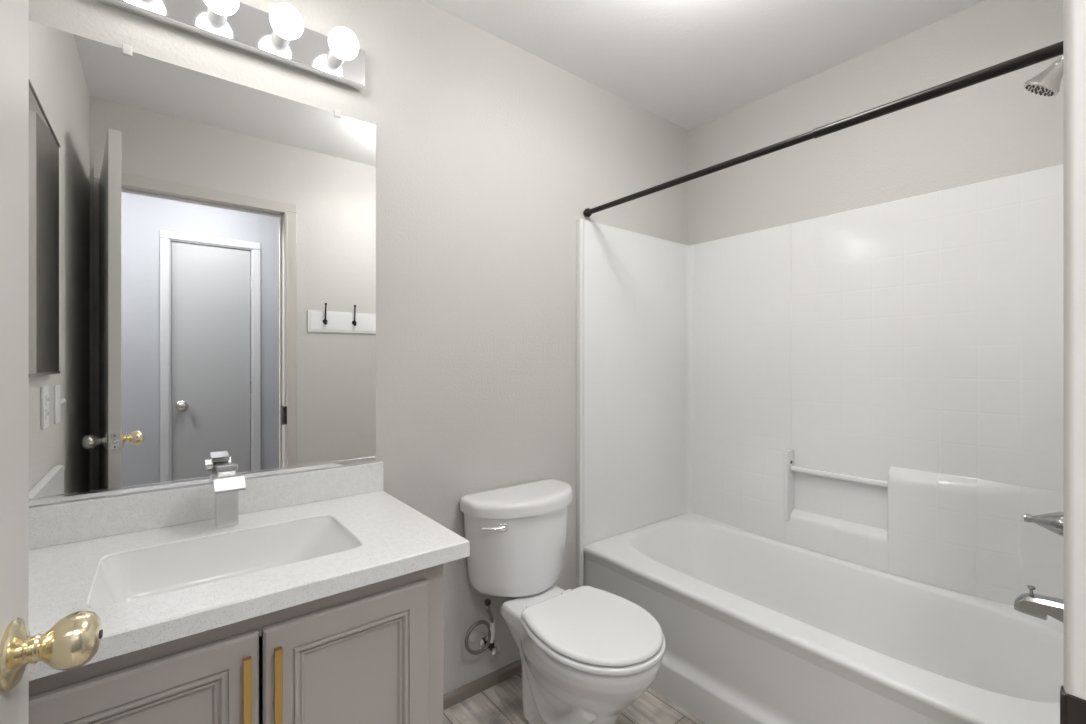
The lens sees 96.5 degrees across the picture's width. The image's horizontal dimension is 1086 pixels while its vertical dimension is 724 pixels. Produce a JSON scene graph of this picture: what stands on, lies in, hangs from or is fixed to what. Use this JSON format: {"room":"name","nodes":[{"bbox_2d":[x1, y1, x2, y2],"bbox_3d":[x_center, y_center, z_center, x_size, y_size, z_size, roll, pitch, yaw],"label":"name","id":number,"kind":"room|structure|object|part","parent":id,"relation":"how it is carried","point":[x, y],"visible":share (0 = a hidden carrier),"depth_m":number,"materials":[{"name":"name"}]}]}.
{"room":"bathroom","nodes":[
{"label":"bathroom","id":0,"kind":"room"},
{"bbox_2d":[29,0,687,694],"bbox_3d":[-0.226,-0.007,1.858,2.662,2.440,0.100,0,0,-38],"label":"wall","id":1,"kind":"structure","parent":0,"point":[490,153],"depth_m":1.76,"materials":[{"name":"grey paint"}]},
{"bbox_2d":[29,21,375,506],"bbox_3d":[-0.844,-0.221,1.299,0.791,1.084,0.010,0,0,-38],"label":"wall mirror","id":2,"kind":"object","parent":1,"relation":"attached to","point":[202,247],"visible":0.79,"depth_m":1.24,"materials":[{"name":"clear glass"}]},
{"bbox_2d":[29,461,382,549],"bbox_3d":[-0.826,0.368,1.307,0.794,0.090,0.019,0,0,-38],"label":"backsplash","id":3,"kind":"structure","parent":1,"relation":"attached to","point":[80,520],"depth_m":1.22,"materials":[{"name":"white stone"}]},
{"bbox_2d":[97,0,364,90],"bbox_3d":[-0.761,-0.900,1.268,0.614,0.110,0.161,0,0,-38],"label":"vanity light","id":4,"kind":"object","parent":1,"relation":"attached to","point":[280,36],"visible":1,"depth_m":1.30,"materials":[{"name":"silver metal"}]},
{"bbox_2d":[207,7,226,22],"bbox_3d":[-0.831,-0.898,1.238,0.043,0.043,0.042,0,0,-38],"label":"socket","id":5,"kind":"object","parent":4,"relation":"attached to","point":[212,17],"depth_m":1.24,"materials":[{"name":"grey"}]},
{"bbox_3d":[-0.793,-0.898,1.191,0.080,0.080,0.080,0,0,-38],"label":"globe bulb","id":6,"kind":"part","parent":4,"relation":"part of","materials":[{"name":"white glass"}]},
{"bbox_2d":[272,29,289,45],"bbox_3d":[-0.716,-0.898,1.330,0.043,0.043,0.042,0,0,-38],"label":"socket","id":7,"kind":"object","parent":4,"relation":"attached to","point":[277,40],"depth_m":1.33,"materials":[{"name":"grey"}]},
{"bbox_3d":[-0.678,-0.898,1.282,0.080,0.080,0.080,0,0,-38],"label":"globe bulb","id":8,"kind":"part","parent":4,"relation":"part of","materials":[{"name":"white glass"}]},
{"bbox_2d":[328,49,343,65],"bbox_3d":[-0.602,-0.898,1.419,0.043,0.043,0.042,0,0,-38],"label":"socket","id":9,"kind":"object","parent":4,"relation":"attached to","point":[333,60],"depth_m":1.42,"materials":[{"name":"grey"}]},
{"bbox_3d":[-0.564,-0.898,1.372,0.080,0.080,0.080,0,0,-38],"label":"globe bulb","id":10,"kind":"part","parent":4,"relation":"part of","materials":[{"name":"white glass"}]},
{"bbox_2d":[443,659,521,709],"bbox_3d":[-0.202,1.191,1.804,0.889,0.043,0.014,0,0,-38],"label":"baseboard","id":11,"kind":"structure","parent":1,"relation":"attached to","point":[458,695],"depth_m":1.78,"materials":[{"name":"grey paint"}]},
{"bbox_2d":[465,599,499,655],"bbox_3d":[-0.215,0.942,1.740,0.107,0.254,0.158,0,0,14],"label":"water supply valve","id":12,"kind":"object","parent":1,"relation":"attached to","point":[487,641],"visible":1,"depth_m":1.73,"materials":[{"name":"silver metal"}]},
{"bbox_3d":[-0.171,1.045,1.745,0.032,0.032,0.014,0,0,-38],"label":"valve handle","id":13,"kind":"part","parent":12,"relation":"part of","materials":[{"name":"silver metal"}]},
{"bbox_2d":[576,218,583,587],"bbox_3d":[0.159,0.301,2.083,0.024,1.823,0.024,0,0,-38],"label":"trim","id":14,"kind":"structure","parent":1,"relation":"attached to","point":[579,222],"depth_m":2.07,"materials":[{"name":"white plastic"}]},
{"bbox_2d":[583,41,1062,216],"bbox_3d":[0.659,-0.646,1.522,0.038,0.038,1.523,0,0,-38],"label":"shower curtain rod","id":15,"kind":"object","parent":1,"relation":"attached to","point":[1054,50],"visible":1,"depth_m":1.25,"materials":[{"name":"black metal"}]},
{"bbox_2d":[443,672,704,723],"bbox_3d":[0.288,1.263,0.531,3.500,0.100,2.820,0,0,-38],"label":"floor","id":16,"kind":"structure","parent":0,"point":[501,703],"depth_m":1.68,"materials":[{"name":"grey wood"}]},
{"bbox_2d":[29,564,442,723],"bbox_3d":[-0.679,0.831,1.069,0.768,0.763,0.574,0,0,-38],"label":"vanity cabinet","id":17,"kind":"object","parent":16,"relation":"on","point":[371,653],"visible":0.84,"depth_m":0.91,"materials":[{"name":"grey paint"}]},
{"bbox_3d":[-0.645,0.794,0.779,0.326,0.607,0.020,0,0,-38],"label":"cabinet door","id":18,"kind":"part","parent":17,"relation":"part of","materials":[{"name":"grey paint"}]},
{"bbox_3d":[-0.519,0.583,0.849,0.013,0.135,0.030,0,0,-38],"label":"handle","id":19,"kind":"part","parent":17,"relation":"part of","materials":[{"name":"gold metal"}]},
{"bbox_2d":[29,461,469,680],"bbox_3d":[-0.664,0.427,1.086,0.814,0.208,0.567,0,0,-38],"label":"countertop","id":20,"kind":"structure","parent":17,"relation":"on","point":[155,567],"depth_m":1.09,"materials":[{"name":"white stone"}]},
{"bbox_2d":[89,517,360,607],"bbox_3d":[-0.667,0.474,1.057,0.457,0.114,0.295,0,0,-38],"label":"sink basin","id":21,"kind":"object","parent":20,"relation":"in","point":[122,577],"depth_m":1.13,"materials":[{"name":"white ceramic"}]},
{"bbox_2d":[211,463,245,528],"bbox_3d":[-0.779,0.336,1.198,0.062,0.154,0.119,0,0,-38],"label":"sink faucet","id":22,"kind":"object","parent":20,"relation":"on","point":[227,485],"visible":1,"depth_m":1.20,"materials":[{"name":"silver metal"}]},
{"bbox_3d":[-0.797,0.268,1.220,0.042,0.019,0.063,0,0,-38],"label":"lever handle","id":23,"kind":"part","parent":22,"relation":"part of","materials":[{"name":"silver metal"}]},
{"bbox_3d":[-0.779,0.297,1.198,0.062,0.029,0.118,0,0,-38],"label":"waterfall spout","id":24,"kind":"part","parent":22,"relation":"part of","materials":[{"name":"silver metal"}]},
{"bbox_3d":[-0.481,0.583,0.878,0.013,0.135,0.030,0,0,-38],"label":"handle","id":25,"kind":"part","parent":17,"relation":"part of","materials":[{"name":"gold metal"}]},
{"bbox_3d":[-0.385,0.794,0.985,0.323,0.607,0.020,0,0,-38],"label":"cabinet door","id":26,"kind":"part","parent":17,"relation":"part of","materials":[{"name":"grey paint"}]},
{"bbox_2d":[460,479,665,723],"bbox_3d":[0.089,0.846,1.584,0.446,0.734,0.704,0,0,-38],"label":"toilet","id":27,"kind":"object","parent":16,"relation":"on","point":[587,653],"visible":1,"depth_m":1.54,"materials":[{"name":"white ceramic"}]},
{"bbox_3d":[-0.159,0.561,1.625,0.090,0.034,0.030,0,0,-13],"label":"flush lever","id":28,"kind":"part","parent":27,"relation":"part of","materials":[{"name":"silver metal"}]},
{"bbox_3d":[-0.059,0.677,1.772,0.424,0.292,0.216,0,0,-38],"label":"tank","id":29,"kind":"part","parent":27,"relation":"part of","materials":[{"name":"white ceramic"}]},
{"bbox_3d":[-0.057,0.505,1.769,0.446,0.052,0.232,0,0,-38],"label":"tank lid","id":30,"kind":"part","parent":27,"relation":"part of","materials":[{"name":"white ceramic"}]},
{"bbox_3d":[0.089,1.018,1.555,0.360,0.389,0.643,0,0,-38],"label":"bowl","id":31,"kind":"part","parent":27,"relation":"part of","materials":[{"name":"white ceramic"}]},
{"bbox_3d":[0.162,0.793,1.463,0.362,0.017,0.409,0,0,-38],"label":"seat lid","id":32,"kind":"part","parent":27,"relation":"part of","materials":[{"name":"white plastic"}]},
{"bbox_2d":[584,513,1062,723],"bbox_3d":[0.937,1.004,1.742,0.778,0.417,1.520,0,0,-38],"label":"bathtub","id":33,"kind":"object","parent":16,"relation":"on","point":[757,629],"visible":0.77,"depth_m":1.61,"materials":[{"name":"white plastic"}]},
{"bbox_2d":[423,0,985,130],"bbox_3d":[0.288,-1.277,0.531,3.500,0.100,2.820,0,0,-38],"label":"ceiling","id":34,"kind":"structure","parent":0,"point":[690,64],"depth_m":1.83,"materials":[{"name":"white paint"}]},
{"bbox_2d":[688,0,1062,245],"bbox_3d":[1.319,-0.007,1.969,0.100,2.440,1.640,0,0,-38],"label":"wall","id":35,"kind":"structure","parent":0,"point":[994,128],"depth_m":1.86,"materials":[{"name":"grey paint"}]},
{"bbox_2d":[584,164,1062,605],"bbox_3d":[0.939,0.093,1.744,0.774,1.405,1.523,0,0,-38],"label":"tub surround","id":36,"kind":"object","parent":35,"relation":"attached to","point":[880,386],"visible":0.93,"depth_m":1.94,"materials":[{"name":"white plastic"}]},
{"bbox_3d":[0.468,0.093,2.328,0.759,1.405,0.021,0,0,-38],"label":"panel","id":37,"kind":"part","parent":36,"relation":"part of","materials":[{"name":"white plastic"}]},
{"bbox_3d":[1.074,0.540,2.116,0.066,0.306,0.016,0,0,-38],"label":"bar post","id":38,"kind":"part","parent":36,"relation":"part of","materials":[{"name":"white plastic"}]},
{"bbox_2d":[1014,585,1062,622],"bbox_3d":[1.337,0.637,1.236,0.060,0.080,0.190,0,0,-38],"label":"tub spout","id":39,"kind":"object","parent":36,"relation":"attached to","point":[1036,605],"visible":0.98,"depth_m":1.26,"materials":[{"name":"silver metal"}]},
{"bbox_3d":[1.297,0.609,1.287,0.017,0.024,0.017,0,0,-38],"label":"diverter knob","id":40,"kind":"part","parent":39,"relation":"part of","materials":[{"name":"silver metal"}]},
{"bbox_2d":[1023,512,1062,535],"bbox_3d":[1.342,0.423,1.230,0.164,0.164,0.175,0,0,-38],"label":"shower valve","id":41,"kind":"object","parent":36,"relation":"attached to","point":[1053,522],"visible":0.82,"depth_m":1.25,"materials":[{"name":"silver metal"}]},
{"bbox_3d":[0.457,-0.007,0.318,3.300,2.440,0.116,0,0,-38],"label":"wall","id":42,"kind":"structure","parent":0,"visible":0},
{"bbox_2d":[0,0,102,723],"bbox_3d":[-0.374,0.183,0.205,0.171,2.035,0.754,0,0,-32],"label":"door","id":43,"kind":"structure","parent":42,"relation":"in","point":[74,640],"depth_m":0.48,"materials":[{"name":"grey paint"}]},
{"bbox_3d":[-0.498,0.290,0.496,0.067,0.066,0.066,0,0,-32],"label":"knob","id":44,"kind":"part","parent":43,"relation":"part of","materials":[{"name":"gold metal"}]},
{"bbox_2d":[1024,55,1062,96],"bbox_3d":[1.349,-0.771,1.221,0.078,0.162,0.197,0,0,-38],"label":"shower","id":45,"kind":"object","parent":42,"relation":"attached to","point":[1047,82],"visible":0.84,"depth_m":1.25,"materials":[{"name":"silver metal"}]},
{"bbox_2d":[1060,0,1085,723],"bbox_3d":[0.164,0.159,0.090,0.857,2.108,0.154,0,0,-38],"label":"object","id":46,"kind":"structure","parent":42,"relation":"attached to","point":[1073,689],"depth_m":0.37,"materials":[{"name":"white paint"}]},
{"bbox_3d":[0.429,0.308,0.348,0.016,0.106,0.078,0,0,-38],"label":"strike plate","id":47,"kind":"part","parent":46,"relation":"part of","materials":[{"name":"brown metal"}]}
]}

